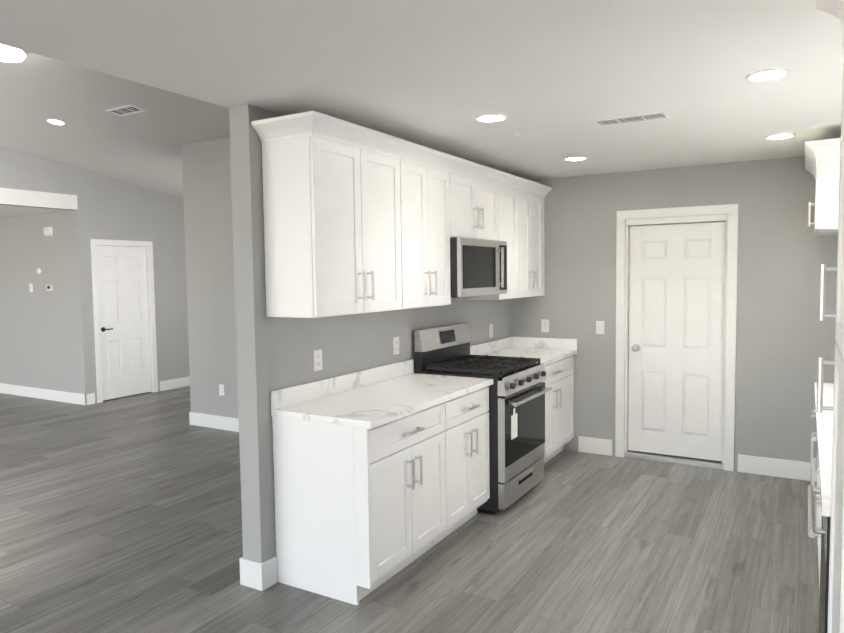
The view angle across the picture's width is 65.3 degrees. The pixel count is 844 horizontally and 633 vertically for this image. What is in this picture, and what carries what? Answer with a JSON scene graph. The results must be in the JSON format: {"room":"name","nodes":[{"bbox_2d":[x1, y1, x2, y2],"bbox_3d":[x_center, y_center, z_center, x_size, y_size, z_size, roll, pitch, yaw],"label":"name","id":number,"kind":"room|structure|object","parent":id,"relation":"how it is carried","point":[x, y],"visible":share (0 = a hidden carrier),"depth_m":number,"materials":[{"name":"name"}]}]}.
{"room":"kitchen","nodes":[
{"label":"kitchen","id":0,"kind":"room"},
{"bbox_2d":[0,205,69,217],"bbox_3d":[-8.718,-1.180,5.826,4.970,0.120,8.830,1,4,30],"label":"ceiling","id":1,"kind":"structure","parent":0,"point":[8,211],"depth_m":8.25,"materials":[{"name":"paint"}]},
{"bbox_2d":[0,211,78,392],"bbox_3d":[-6.509,-0.159,9.656,4.970,2.460,0.130,1,4,30],"label":"wall","id":2,"kind":"structure","parent":0,"point":[38,338],"depth_m":8.76,"materials":[{"name":"grey paint"}]},
{"bbox_2d":[37,268,41,274],"bbox_3d":[-5.049,-0.597,8.676,0.090,0.090,0.032,1,4,30],"label":"mounted doorbell","id":3,"kind":"object","parent":2,"relation":"attached to","point":[39,271],"visible":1,"depth_m":8.66,"materials":[{"name":"white plastic"}]},
{"bbox_2d":[0,383,87,404],"bbox_3d":[-6.468,1.004,9.631,5.114,0.140,0.014,1,4,30],"label":"baseboard","id":4,"kind":"structure","parent":2,"relation":"attached to","point":[61,396],"depth_m":8.78,"materials":[{"name":"white wood"}]},
{"bbox_2d":[44,227,52,235],"bbox_3d":[-4.842,-1.101,8.514,0.150,0.110,0.041,1,4,30],"label":"sensor","id":5,"kind":"object","parent":2,"relation":"attached to","point":[48,231],"visible":1,"depth_m":8.49,"materials":[{"name":"white plastic"}]},
{"bbox_2d":[46,285,52,290],"bbox_3d":[-4.856,-0.373,8.580,0.100,0.080,0.029,1,4,30],"label":"thermostat","id":6,"kind":"object","parent":2,"relation":"attached to","point":[49,287],"visible":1,"depth_m":8.56,"materials":[{"name":"beige plastic"}]},
{"bbox_2d":[0,146,189,402],"bbox_3d":[-5.948,-0.576,5.537,0.130,3.800,11.050,1,4,30],"label":"wall","id":7,"kind":"structure","parent":0,"point":[111,208],"depth_m":8.64,"materials":[{"name":"grey paint"}]},
{"bbox_2d":[0,188,77,209],"bbox_3d":[-6.487,-1.151,4.448,0.012,0.180,8.700,1,4,30],"label":"trim","id":8,"kind":"structure","parent":7,"relation":"attached to","point":[33,198],"depth_m":7.77,"materials":[{"name":"white wood"}]},
{"bbox_2d":[96,245,150,399],"bbox_3d":[-3.995,0.070,8.835,0.084,2.018,0.760,1,4,30],"label":"room door","id":9,"kind":"structure","parent":7,"relation":"in","point":[123,313],"depth_m":8.83,"materials":[{"name":"white wood"}]},
{"bbox_2d":[90,239,157,402],"bbox_3d":[-4.022,0.036,8.848,0.147,2.107,0.914,1,4,30],"label":"door frame","id":10,"kind":"structure","parent":7,"relation":"attached to","point":[148,245],"depth_m":8.82,"materials":[{"name":"white wood"}]},
{"bbox_2d":[160,376,189,390],"bbox_3d":[-3.397,0.951,9.831,0.014,0.140,1.221,1,4,30],"label":"baseboard","id":11,"kind":"structure","parent":7,"relation":"attached to","point":[185,381],"depth_m":9.51,"materials":[{"name":"white wood"}]},
{"bbox_2d":[0,52,229,198],"bbox_3d":[-3.585,-1.812,4.143,5.565,1.125,11.180,1,4,30],"label":"ceiling","id":12,"kind":"structure","parent":0,"point":[141,149],"depth_m":6.35,"materials":[{"name":"paint"}]},
{"bbox_2d":[0,44,26,61],"bbox_3d":[-3.076,-1.943,4.798,0.340,0.115,0.340,1,4,30],"label":"flush-mount ceiling light","id":13,"kind":"object","parent":12,"relation":"attached to","point":[9,54],"visible":0.83,"depth_m":4.79,"materials":[{"name":"white"}]},
{"bbox_2d":[46,119,65,124],"bbox_3d":[-3.586,-1.906,6.446,0.173,0.033,0.172,1,4,30],"label":"recessed light","id":14,"kind":"object","parent":12,"relation":"in","point":[55,121],"visible":1,"depth_m":6.44,"materials":[{"name":"white plastic"}]},
{"bbox_2d":[106,104,145,116],"bbox_3d":[-2.700,-1.878,6.000,0.360,0.030,0.160,1,4,30],"label":"ceiling vent","id":15,"kind":"object","parent":12,"relation":"in","point":[126,110],"visible":1,"depth_m":5.99,"materials":[{"name":"white metal"}]},
{"bbox_2d":[181,138,238,417],"bbox_3d":[-1.096,-0.438,6.308,3.260,3.300,0.130,1,4,30],"label":"wall","id":16,"kind":"structure","parent":0,"point":[208,218],"depth_m":6.89,"materials":[{"name":"grey paint"}]},
{"bbox_2d":[189,412,238,431],"bbox_3d":[-1.117,1.143,6.351,3.274,0.140,0.017,1,4,30],"label":"baseboard","id":17,"kind":"structure","parent":16,"relation":"attached to","point":[198,419],"depth_m":6.97,"materials":[{"name":"white wood"}]},
{"bbox_2d":[219,384,224,395],"bbox_3d":[-2.100,0.770,6.900,0.072,0.116,0.008,1,4,30],"label":"outlet","id":18,"kind":"object","parent":16,"relation":"attached to","point":[221,389],"visible":1,"depth_m":6.90,"materials":[{"name":"white plastic"}]},
{"bbox_2d":[229,104,511,562],"bbox_3d":[-0.030,-0.514,4.768,0.130,3.620,3.440,1,4,30],"label":"wall","id":19,"kind":"structure","parent":0,"point":[274,353],"depth_m":3.38,"materials":[{"name":"grey paint"}]},
{"bbox_2d":[239,556,276,587],"bbox_3d":[-0.318,1.252,4.459,0.044,0.140,2.430,1,4,30],"label":"baseboard","id":20,"kind":"structure","parent":19,"relation":"attached to","point":[259,576],"depth_m":3.39,"materials":[{"name":"white wood"}]},
{"bbox_2d":[313,349,321,370],"bbox_3d":[-0.586,0.247,3.707,0.008,0.116,0.072,1,4,30],"label":"outlet","id":21,"kind":"object","parent":19,"relation":"attached to","point":[317,359],"visible":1,"depth_m":3.70,"materials":[{"name":"white plastic"}]},
{"bbox_2d":[255,111,410,317],"bbox_3d":[-0.444,-0.502,3.599,0.326,0.964,0.848,1,4,30],"label":"upper cabinet","id":22,"kind":"object","parent":19,"relation":"attached to","point":[358,219],"depth_m":3.31,"materials":[{"name":"white wood"}]},
{"bbox_2d":[271,336,514,407],"bbox_3d":[0.040,0.332,4.765,0.020,0.096,3.211,1,4,30],"label":"backsplash","id":23,"kind":"structure","parent":19,"relation":"attached to","point":[296,394],"depth_m":3.95,"materials":[{"name":"white stone"}]},
{"bbox_2d":[393,337,398,354],"bbox_3d":[-0.173,0.196,4.414,0.008,0.116,0.072,1,4,30],"label":"outlet","id":24,"kind":"object","parent":19,"relation":"attached to","point":[395,345],"visible":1,"depth_m":4.41,"materials":[{"name":"white plastic"}]},
{"bbox_2d":[411,143,454,307],"bbox_3d":[-0.122,-0.542,4.149,0.326,0.964,0.672,1,4,30],"label":"upper cabinet","id":25,"kind":"object","parent":19,"relation":"attached to","point":[432,197],"depth_m":4.12,"materials":[{"name":"white wood"}]},
{"bbox_2d":[451,155,502,240],"bbox_3d":[0.244,-0.811,4.766,0.326,0.514,0.790,1,4,30],"label":"upper cabinet","id":26,"kind":"object","parent":19,"relation":"attached to","point":[478,201],"depth_m":4.67,"materials":[{"name":"white wood"}]},
{"bbox_2d":[450,237,506,297],"bbox_3d":[0.301,-0.350,4.765,0.444,0.398,0.784,1,4,30],"label":"microwave","id":27,"kind":"object","parent":26,"relation":"attached to","point":[478,267],"visible":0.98,"depth_m":4.56,"materials":[{"name":"silver metal"}]},
{"bbox_2d":[489,324,492,337],"bbox_3d":[0.604,0.127,5.742,0.008,0.116,0.072,1,4,30],"label":"outlet","id":28,"kind":"object","parent":19,"relation":"attached to","point":[490,330],"visible":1,"depth_m":5.73,"materials":[{"name":"white plastic"}]},
{"bbox_2d":[461,171,522,299],"bbox_3d":[0.555,-0.624,5.307,0.326,0.964,0.430,1,4,30],"label":"upper cabinet","id":29,"kind":"object","parent":19,"relation":"attached to","point":[510,186],"depth_m":5.28,"materials":[{"name":"white wood"}]},
{"bbox_2d":[523,179,546,296],"bbox_3d":[0.785,-0.652,5.700,0.326,0.964,0.726,1,4,30],"label":"upper cabinet","id":30,"kind":"object","parent":19,"relation":"attached to","point":[534,194],"depth_m":5.66,"materials":[{"name":"white wood"}]},
{"bbox_2d":[0,386,819,632],"bbox_3d":[-4.284,1.384,4.779,13.790,0.060,11.180,1,4,30],"label":"floor","id":31,"kind":"structure","parent":0,"point":[121,515],"depth_m":3.84,"materials":[{"name":"grey wood"}]},
{"bbox_2d":[271,400,454,604],"bbox_3d":[-0.299,0.934,3.638,0.596,0.880,0.840,1,4,30],"label":"base cabinet","id":32,"kind":"object","parent":31,"relation":"on","point":[381,474],"depth_m":3.32,"materials":[{"name":"white wood"}]},
{"bbox_2d":[271,372,492,427],"bbox_3d":[-0.156,0.460,3.835,0.624,0.035,1.396,1,4,30],"label":"countertop","id":33,"kind":"structure","parent":32,"relation":"on","point":[373,405],"depth_m":3.62,"materials":[{"name":"white stone"}]},
{"bbox_2d":[455,388,489,529],"bbox_3d":[0.019,0.895,4.182,0.595,0.880,0.668,1,4,30],"label":"base cabinet","id":34,"kind":"object","parent":31,"relation":"on","point":[472,468],"depth_m":4.09,"materials":[{"name":"white wood"}]},
{"bbox_2d":[414,323,551,513],"bbox_3d":[0.467,0.686,4.742,0.743,1.215,0.760,1,4,30],"label":"gas range","id":35,"kind":"object","parent":31,"relation":"on","point":[518,390],"visible":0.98,"depth_m":4.55,"materials":[{"name":"silver metal"}]},
{"bbox_2d":[487,356,573,463],"bbox_3d":[0.842,0.795,5.588,0.595,0.880,1.041,1,4,30],"label":"base cabinet","id":36,"kind":"object","parent":31,"relation":"on","point":[559,402],"depth_m":5.55,"materials":[{"name":"white wood"}]},
{"bbox_2d":[487,348,576,363],"bbox_3d":[0.847,0.338,5.549,0.624,0.035,1.047,1,4,30],"label":"countertop","id":37,"kind":"structure","parent":36,"relation":"on","point":[546,355],"depth_m":5.63,"materials":[{"name":"white stone"}]},
{"bbox_2d":[814,493,817,542],"bbox_3d":[2.214,0.936,3.078,0.603,0.880,0.712,1,4,30],"label":"base cabinet","id":38,"kind":"object","parent":31,"relation":"on","point":[815,495],"depth_m":2.76,"materials":[{"name":"white wood"}]},
{"bbox_2d":[814,438,817,488],"bbox_3d":[2.500,0.902,3.567,0.604,0.880,0.668,1,4,30],"label":"base cabinet","id":39,"kind":"object","parent":31,"relation":"on","point":[815,439],"depth_m":3.16,"materials":[{"name":"white wood"}]},
{"bbox_2d":[808,485,829,632],"bbox_3d":[1.574,1.005,2.069,0.638,0.863,0.608,1,4,30],"label":"dishwasher","id":40,"kind":"object","parent":31,"relation":"on","point":[824,531],"visible":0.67,"depth_m":2.06,"materials":[{"name":"silver metal"}]},
{"bbox_2d":[818,510,821,594],"bbox_3d":[1.932,0.971,2.595,0.603,0.880,0.652,1,4,30],"label":"base cabinet","id":41,"kind":"object","parent":31,"relation":"on","point":[819,511],"depth_m":3.18,"materials":[{"name":"white wood"}]},
{"bbox_2d":[814,382,833,516],"bbox_3d":[2.045,0.497,2.797,0.631,0.035,2.408,1,4,30],"label":"countertop","id":42,"kind":"structure","parent":41,"relation":"on","point":[824,421],"depth_m":2.63,"materials":[{"name":"white stone"}]},
{"bbox_2d":[827,0,843,632],"bbox_3d":[1.274,0.311,1.446,0.610,2.360,0.630,1,4,30],"label":"tall cabinet","id":43,"kind":"object","parent":31,"relation":"on","point":[839,3],"depth_m":1.81,"materials":[{"name":"white wood"}]},
{"bbox_2d":[828,112,843,632],"bbox_3d":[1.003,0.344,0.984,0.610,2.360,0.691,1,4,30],"label":"tall cabinet","id":44,"kind":"object","parent":31,"relation":"on","point":[836,565],"depth_m":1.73,"materials":[{"name":"white wood"}]},
{"bbox_2d":[0,0,843,179],"bbox_3d":[-0.204,-0.982,1.284,3.320,0.120,9.560,1,4,30],"label":"ceiling","id":45,"kind":"structure","parent":0,"point":[550,79],"depth_m":2.66,"materials":[{"name":"paint"}]},
{"bbox_2d":[475,114,506,122],"bbox_3d":[0.375,-1.074,3.562,0.173,0.010,0.173,1,4,30],"label":"recessed light","id":46,"kind":"object","parent":45,"relation":"in","point":[489,118],"visible":1,"depth_m":3.56,"materials":[{"name":"white plastic"}]},
{"bbox_2d":[564,156,587,160],"bbox_3d":[1.136,-1.166,4.863,0.173,0.010,0.173,1,4,30],"label":"recessed light","id":47,"kind":"object","parent":45,"relation":"in","point":[578,158],"visible":0.94,"depth_m":4.85,"materials":[{"name":"white plastic"}]},
{"bbox_2d":[590,111,671,126],"bbox_3d":[1.149,-1.085,3.619,0.400,0.007,0.170,1,4,30],"label":"ceiling vent","id":48,"kind":"object","parent":45,"relation":"in","point":[637,118],"visible":0.98,"depth_m":3.61,"materials":[{"name":"white metal"}]},
{"bbox_2d":[746,69,790,81],"bbox_3d":[1.493,-1.042,2.841,0.173,0.010,0.173,1,4,30],"label":"recessed light","id":49,"kind":"object","parent":45,"relation":"in","point":[766,75],"visible":0.98,"depth_m":2.84,"materials":[{"name":"white plastic"}]},
{"bbox_2d":[765,133,795,139],"bbox_3d":[2.259,-1.136,4.150,0.173,0.010,0.173,1,4,30],"label":"recessed light","id":50,"kind":"object","parent":45,"relation":"in","point":[780,136],"visible":0.96,"depth_m":4.15,"materials":[{"name":"white plastic"}]},
{"bbox_2d":[511,156,837,470],"bbox_3d":[2.188,-0.044,5.424,3.060,2.540,0.130,1,4,30],"label":"wall","id":51,"kind":"structure","parent":0,"point":[785,337],"depth_m":5.16,"materials":[{"name":"grey paint"}]},
{"bbox_2d":[541,319,548,331],"bbox_3d":[1.119,0.085,5.978,0.072,0.116,0.008,1,4,30],"label":"outlet","id":52,"kind":"object","parent":51,"relation":"attached to","point":[544,325],"visible":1,"depth_m":5.98,"materials":[{"name":"white plastic"}]},
{"bbox_2d":[515,337,576,347],"bbox_3d":[1.113,0.241,5.982,0.604,0.096,0.022,1,4,30],"label":"backsplash","id":53,"kind":"structure","parent":51,"relation":"attached to","point":[520,342],"depth_m":5.97,"materials":[{"name":"white stone"}]},
{"bbox_2d":[578,436,611,455],"bbox_3d":[1.529,1.142,5.811,0.300,0.140,0.014,1,4,30],"label":"baseboard","id":54,"kind":"structure","parent":51,"relation":"attached to","point":[585,444],"depth_m":5.80,"materials":[{"name":"white wood"}]},
{"bbox_2d":[596,321,603,333],"bbox_3d":[1.550,0.095,5.725,0.072,0.116,0.010,1,4,30],"label":"light switch","id":55,"kind":"object","parent":51,"relation":"attached to","point":[599,327],"visible":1,"depth_m":5.72,"materials":[{"name":"white plastic"}]},
{"bbox_2d":[624,450,723,469],"bbox_3d":[2.117,1.203,5.541,0.788,0.038,0.114,1,4,30],"label":"sill","id":56,"kind":"structure","parent":51,"relation":"attached to","point":[714,464],"depth_m":5.50,"materials":[{"name":"silver metal"}]},
{"bbox_2d":[615,204,737,470],"bbox_3d":[2.105,0.165,5.478,0.934,2.117,0.147,1,4,30],"label":"door frame","id":57,"kind":"structure","parent":51,"relation":"attached to","point":[727,213],"depth_m":5.34,"materials":[{"name":"white wood"}]},
{"bbox_2d":[628,222,725,460],"bbox_3d":[2.101,0.206,5.473,0.754,1.940,0.105,1,4,30],"label":"back door","id":58,"kind":"structure","parent":51,"relation":"in","point":[676,327],"depth_m":5.48,"materials":[{"name":"white wood"}]},
{"bbox_2d":[738,454,816,481],"bbox_3d":[3.001,1.178,4.952,1.130,0.140,0.014,1,4,30],"label":"baseboard","id":59,"kind":"structure","parent":51,"relation":"attached to","point":[800,470],"depth_m":5.10,"materials":[{"name":"white wood"}]},
{"bbox_2d":[628,221,725,380],"bbox_3d":[2.303,-0.098,5.777,1.900,2.600,0.600,1,4,30],"label":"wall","id":60,"kind":"structure","parent":0,"point":[629,235],"depth_m":6.12,"materials":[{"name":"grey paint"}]},
{"bbox_3d":[1.190,0.278,0.559,0.130,2.540,9.560,1,4,30],"label":"wall","id":61,"kind":"structure","parent":0,"visible":0},
{"bbox_2d":[805,138,840,236],"bbox_3d":[2.869,-0.809,4.234,0.709,0.520,1.132,1,4,30],"label":"upper cabinet","id":62,"kind":"object","parent":61,"relation":"attached to","point":[822,162],"visible":1,"depth_m":3.92,"materials":[{"name":"white wood"}]}
]}

